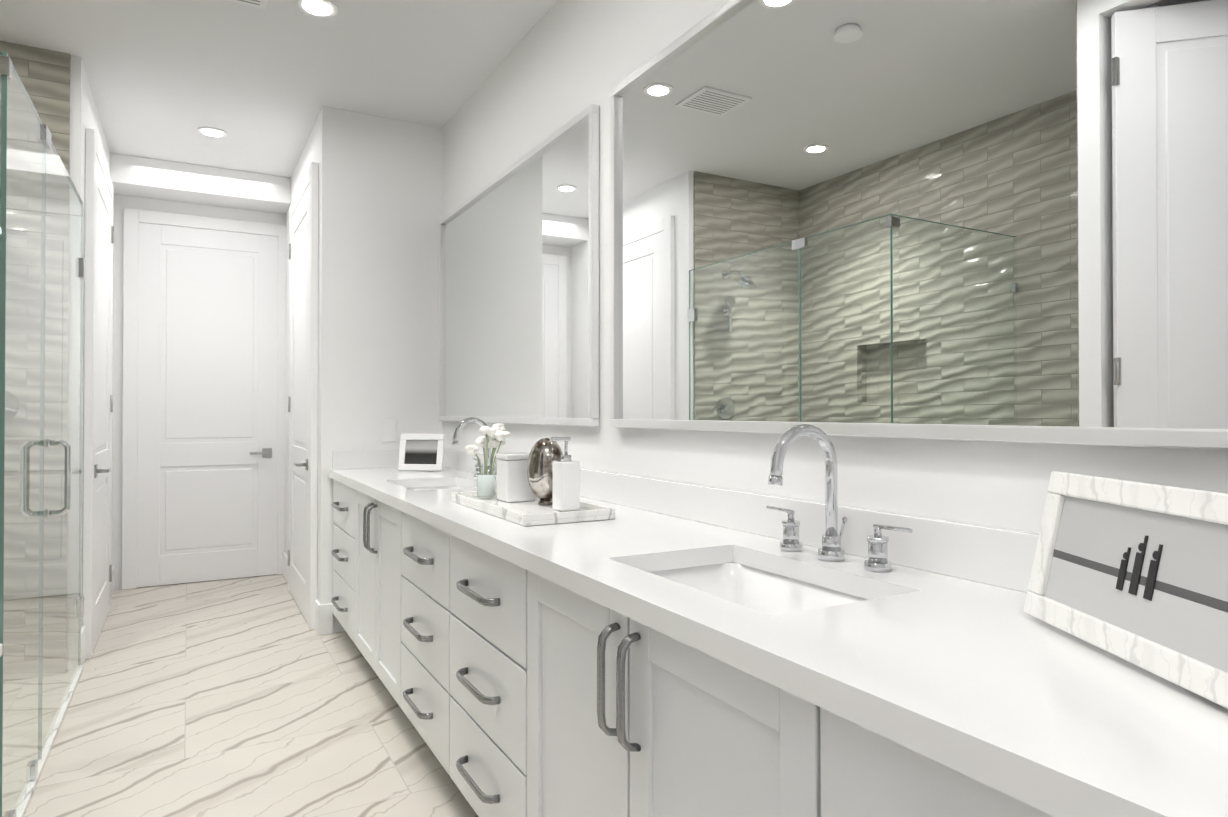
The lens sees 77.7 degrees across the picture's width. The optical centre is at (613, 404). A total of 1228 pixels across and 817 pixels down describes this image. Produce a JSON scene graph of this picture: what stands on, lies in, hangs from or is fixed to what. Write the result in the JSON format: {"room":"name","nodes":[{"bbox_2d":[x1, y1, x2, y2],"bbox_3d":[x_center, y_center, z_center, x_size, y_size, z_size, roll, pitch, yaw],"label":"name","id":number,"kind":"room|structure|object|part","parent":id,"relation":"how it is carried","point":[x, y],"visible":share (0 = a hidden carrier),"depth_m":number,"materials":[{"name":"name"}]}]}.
{"room":"bathroom","nodes":[
{"label":"bathroom","id":0,"kind":"room"},
{"bbox_2d":[70,56,113,627],"bbox_3d":[-3.400,-0.187,3.973,1.190,2.800,1.800,0,-1,-29],"label":"wall","id":1,"kind":"structure","parent":0,"point":[84,114],"depth_m":3.58,"materials":[{"name":"white paint"}]},
{"bbox_2d":[0,41,70,681],"bbox_3d":[-2.877,-0.194,3.223,0.930,2.800,0.020,0,-1,-29],"label":"wall tile","id":2,"kind":"structure","parent":1,"relation":"attached to","point":[44,75],"depth_m":3.36,"materials":[{"name":"beige tile"}]},
{"bbox_2d":[5,194,18,421],"bbox_3d":[-2.615,-0.431,3.197,0.150,1.023,0.284,0,-1,-29],"label":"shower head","id":3,"kind":"object","parent":2,"relation":"attached to","point":[6,404],"depth_m":3.33},
{"bbox_2d":[82,128,113,658],"bbox_3d":[-2.766,-0.052,4.097,0.036,2.531,1.070,0,-1,-29],"label":"door frame","id":4,"kind":"structure","parent":1,"relation":"attached to","point":[92,148],"depth_m":3.63,"materials":[{"name":"white paint"}]},
{"bbox_2d":[93,155,113,649],"bbox_3d":[-2.744,-0.010,4.116,0.088,2.440,0.912,0,-1,-29],"label":"door","id":5,"kind":"structure","parent":1,"relation":"in","point":[103,409],"depth_m":4.09,"materials":[{"name":"white paint"}]},
{"bbox_2d":[112,194,285,588],"bbox_3d":[-3.410,-0.178,5.067,2.240,2.800,0.120,0,-1,-29],"label":"wall","id":6,"kind":"structure","parent":0,"point":[121,202],"depth_m":5.07,"materials":[{"name":"white paint"}]},
{"bbox_2d":[122,208,285,589],"bbox_3d":[-2.812,-0.041,5.309,1.030,2.531,0.036,0,-1,-29],"label":"door frame","id":7,"kind":"structure","parent":6,"relation":"attached to","point":[133,218],"depth_m":5.08,"materials":[{"name":"white paint"}]},
{"bbox_2d":[137,222,277,587],"bbox_3d":[-2.798,0.000,5.284,0.860,2.440,0.088,0,-1,-29],"label":"back door","id":8,"kind":"structure","parent":6,"relation":"in","point":[207,463],"depth_m":5.29,"materials":[{"name":"white paint"}]},
{"bbox_2d":[2,574,478,816],"bbox_3d":[-1.167,1.244,1.841,3.020,0.100,7.920,0,-1,-29],"label":"floor","id":9,"kind":"structure","parent":0,"point":[254,696],"depth_m":2.87,"materials":[{"name":"tile"}]},
{"bbox_2d":[0,644,2,656],"bbox_3d":[-1.812,0.897,1.370,0.988,0.583,0.807,0,-1,-29],"label":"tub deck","id":10,"kind":"object","parent":9,"relation":"on","point":[1,649],"visible":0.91,"depth_m":1.95,"materials":[{"name":"white stone"}]},
{"bbox_2d":[17,666,82,816],"bbox_3d":[-2.430,1.188,2.478,0.992,0.021,1.692,0,-1,-29],"label":"shower threshold","id":11,"kind":"object","parent":9,"relation":"on","point":[30,792],"visible":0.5,"depth_m":2.65,"materials":[{"name":"white stone"}]},
{"bbox_2d":[0,51,85,816],"bbox_3d":[-2.404,0.127,2.501,1.047,2.102,1.687,0,-1,-29],"label":"glass","id":12,"kind":"object","parent":11,"relation":"on","point":[50,616],"visible":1,"depth_m":2.48,"materials":[{"name":"teal"}]},
{"bbox_3d":[-2.151,0.127,2.976,0.142,2.094,1.105,0,-1,-29],"label":"door","id":13,"kind":"part","parent":12,"relation":"part of","materials":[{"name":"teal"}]},
{"bbox_2d":[329,477,1083,816],"bbox_3d":[-0.082,0.780,2.082,0.630,0.828,4.818,0,-1,-29],"label":"bathroom vanity","id":14,"kind":"object","parent":9,"relation":"on","point":[656,647],"depth_m":1.48,"materials":[{"name":"white paint"}]},
{"bbox_2d":[328,465,1227,816],"bbox_3d":[-0.072,0.346,2.086,0.612,0.040,4.828,0,-1,-29],"label":"countertop","id":15,"kind":"structure","parent":14,"relation":"on","point":[957,665],"depth_m":0.96,"materials":[{"name":"white stone"}]},
{"bbox_2d":[398,434,444,470],"bbox_3d":[-0.993,0.243,3.927,0.212,0.189,0.189,0,-1,-29],"label":"photo frame","id":16,"kind":"object","parent":15,"relation":"on","point":[423,452],"visible":1,"depth_m":3.92,"materials":[{"name":"white plastic"}]},
{"bbox_2d":[408,481,471,488],"bbox_3d":[-0.757,0.452,3.267,0.362,0.174,0.552,0,-1,-29],"label":"sink","id":17,"kind":"object","parent":15,"relation":"in","point":[435,484],"depth_m":3.53,"materials":[{"name":"white ceramic"}]},
{"bbox_2d":[452,417,496,484],"bbox_3d":[-0.608,0.196,3.345,0.190,0.281,0.347,0,-1,-29],"label":"faucet","id":18,"kind":"object","parent":15,"relation":"on","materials":[{"name":"silver metal"}]},
{"bbox_2d":[451,490,614,525],"bbox_3d":[-0.276,0.313,2.387,0.280,0.030,0.650,0,-1,-29],"label":"tray","id":19,"kind":"object","parent":15,"relation":"on","point":[528,513],"visible":0.75,"depth_m":2.22,"materials":[{"name":"white stone"}]},
{"bbox_2d":[465,423,510,498],"bbox_3d":[-0.433,0.190,2.584,0.150,0.252,0.159,0,-1,-29],"label":"vase","id":20,"kind":"object","parent":19,"relation":"on","point":[486,483],"visible":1,"depth_m":2.56,"materials":[{"name":"white plant"}]},
{"bbox_2d":[496,452,534,501],"bbox_3d":[-0.324,0.238,2.515,0.104,0.155,0.104,0,-1,-29],"label":"canister","id":21,"kind":"object","parent":19,"relation":"on","point":[512,483],"visible":0.77,"depth_m":2.47,"materials":[{"name":"white ceramic"}]},
{"bbox_2d":[527,438,563,504],"bbox_3d":[-0.214,0.209,2.411,0.124,0.210,0.124,0,-1,-29],"label":"egg","id":22,"kind":"object","parent":19,"relation":"on","point":[544,453],"visible":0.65,"depth_m":2.37,"materials":[{"name":"silver glass"}]},
{"bbox_2d":[550,437,579,510],"bbox_3d":[-0.151,0.204,2.268,0.082,0.218,0.064,0,-1,-29],"label":"soap dispenser","id":23,"kind":"object","parent":19,"relation":"on","point":[566,483],"visible":1,"depth_m":2.25,"materials":[{"name":"white ceramic"}]},
{"bbox_2d":[640,553,883,612],"bbox_3d":[0.258,0.435,1.452,0.362,0.174,0.552,0,-1,-29],"label":"sink","id":24,"kind":"object","parent":15,"relation":"in","point":[772,588],"depth_m":1.67,"materials":[{"name":"white ceramic"}]},
{"bbox_2d":[764,424,915,572],"bbox_3d":[0.407,0.180,1.530,0.190,0.281,0.347,0,-1,-29],"label":"faucet","id":25,"kind":"object","parent":15,"relation":"on","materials":[{"name":"silver metal"}]},
{"bbox_2d":[1023,471,1227,708],"bbox_3d":[0.646,0.204,0.934,0.251,0.214,0.388,0,-1,-29],"label":"photo frame","id":26,"kind":"object","parent":15,"relation":"on","point":[1134,573],"visible":1,"depth_m":0.92,"materials":[{"name":"stone"}]},
{"bbox_2d":[0,0,556,177],"bbox_3d":[-1.167,-1.656,1.866,3.020,0.100,7.920,0,-1,-29],"label":"ceiling","id":27,"kind":"structure","parent":0,"point":[167,79],"depth_m":3.53,"materials":[{"name":"white paint"}]},
{"bbox_2d":[110,153,290,213],"bbox_3d":[-2.780,-1.486,5.172,1.046,0.178,0.328,0,-1,-29],"label":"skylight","id":28,"kind":"structure","parent":27,"relation":"attached to","point":[135,176],"depth_m":5.05,"materials":[{"name":"white paint"}]},
{"bbox_2d":[198,127,226,137],"bbox_3d":[-2.327,-1.578,4.413,0.149,0.010,0.149,0,-1,-35],"label":"recessed light","id":29,"kind":"object","parent":27,"relation":"in","point":[208,131],"depth_m":4.40,"materials":[{"name":"white paint"}]},
{"bbox_2d":[227,0,267,8],"bbox_3d":[-1.463,-1.591,2.868,0.300,0.012,0.260,0,-1,-29],"label":"ceiling vent","id":30,"kind":"object","parent":27,"relation":"in","point":[261,4],"visible":0.97,"depth_m":3.00,"materials":[{"name":"white"}]},
{"bbox_2d":[298,0,337,17],"bbox_3d":[-1.185,-1.590,3.047,0.149,0.010,0.149,0,-1,-35],"label":"recessed light","id":31,"kind":"object","parent":27,"relation":"in","point":[323,8],"depth_m":3.04,"materials":[{"name":"white paint"}]},
{"bbox_2d":[285,106,442,632],"bbox_3d":[-1.665,-0.178,5.040,0.780,2.800,1.870,0,-1,-29],"label":"wall","id":32,"kind":"structure","parent":0,"point":[380,195],"depth_m":4.17,"materials":[{"name":"white paint"}]},
{"bbox_2d":[80,552,332,666],"bbox_3d":[-2.396,1.137,4.523,1.110,0.160,1.800,0,-1,-29],"label":"baseboard","id":33,"kind":"structure","parent":32,"relation":"attached to","point":[323,619],"depth_m":4.03,"materials":[{"name":"white paint"}]},
{"bbox_2d":[288,183,309,622],"bbox_3d":[-1.911,-0.006,4.582,0.088,2.440,0.912,0,-1,-29],"label":"door","id":34,"kind":"structure","parent":32,"relation":"in","point":[298,404],"depth_m":4.56,"materials":[{"name":"white paint"}]},
{"bbox_2d":[288,162,318,629],"bbox_3d":[-1.883,-0.048,4.591,0.036,2.531,1.070,0,-1,-29],"label":"door frame","id":35,"kind":"structure","parent":32,"relation":"attached to","point":[311,177],"depth_m":4.13,"materials":[{"name":"white paint"}]},
{"bbox_2d":[332,449,399,468],"bbox_3d":[-1.245,0.295,4.185,0.572,0.100,0.021,0,-1,-29],"label":"backsplash","id":36,"kind":"structure","parent":32,"relation":"attached to","point":[379,458],"depth_m":4.11,"materials":[{"name":"white stone"}]},
{"bbox_2d":[442,0,1227,533],"bbox_3d":[0.551,-0.207,1.742,0.130,2.800,6.050,0,-1,-29],"label":"wall","id":37,"kind":"structure","parent":0,"point":[564,62],"depth_m":2.29,"materials":[{"name":"white paint"}]},
{"bbox_2d":[439,104,598,426],"bbox_3d":[-0.521,-0.484,3.494,0.030,1.135,1.870,0,-1,-29],"label":"mirror","id":38,"kind":"object","parent":37,"relation":"attached to","point":[519,291],"visible":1,"depth_m":3.21,"materials":[{"name":"clear glass"}]},
{"bbox_2d":[443,449,1038,592],"bbox_3d":[0.186,0.277,2.231,0.020,0.100,4.828,0,-1,-29],"label":"backsplash","id":39,"kind":"structure","parent":37,"relation":"attached to","point":[997,556],"depth_m":1.57,"materials":[{"name":"white stone"}]},
{"bbox_2d":[610,0,1227,449],"bbox_3d":[0.489,-0.500,1.687,0.030,1.135,2.010,0,-1,-29],"label":"mirror","id":40,"kind":"object","parent":37,"relation":"attached to","point":[988,220],"visible":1,"depth_m":1.47,"materials":[{"name":"clear glass"}]}
]}

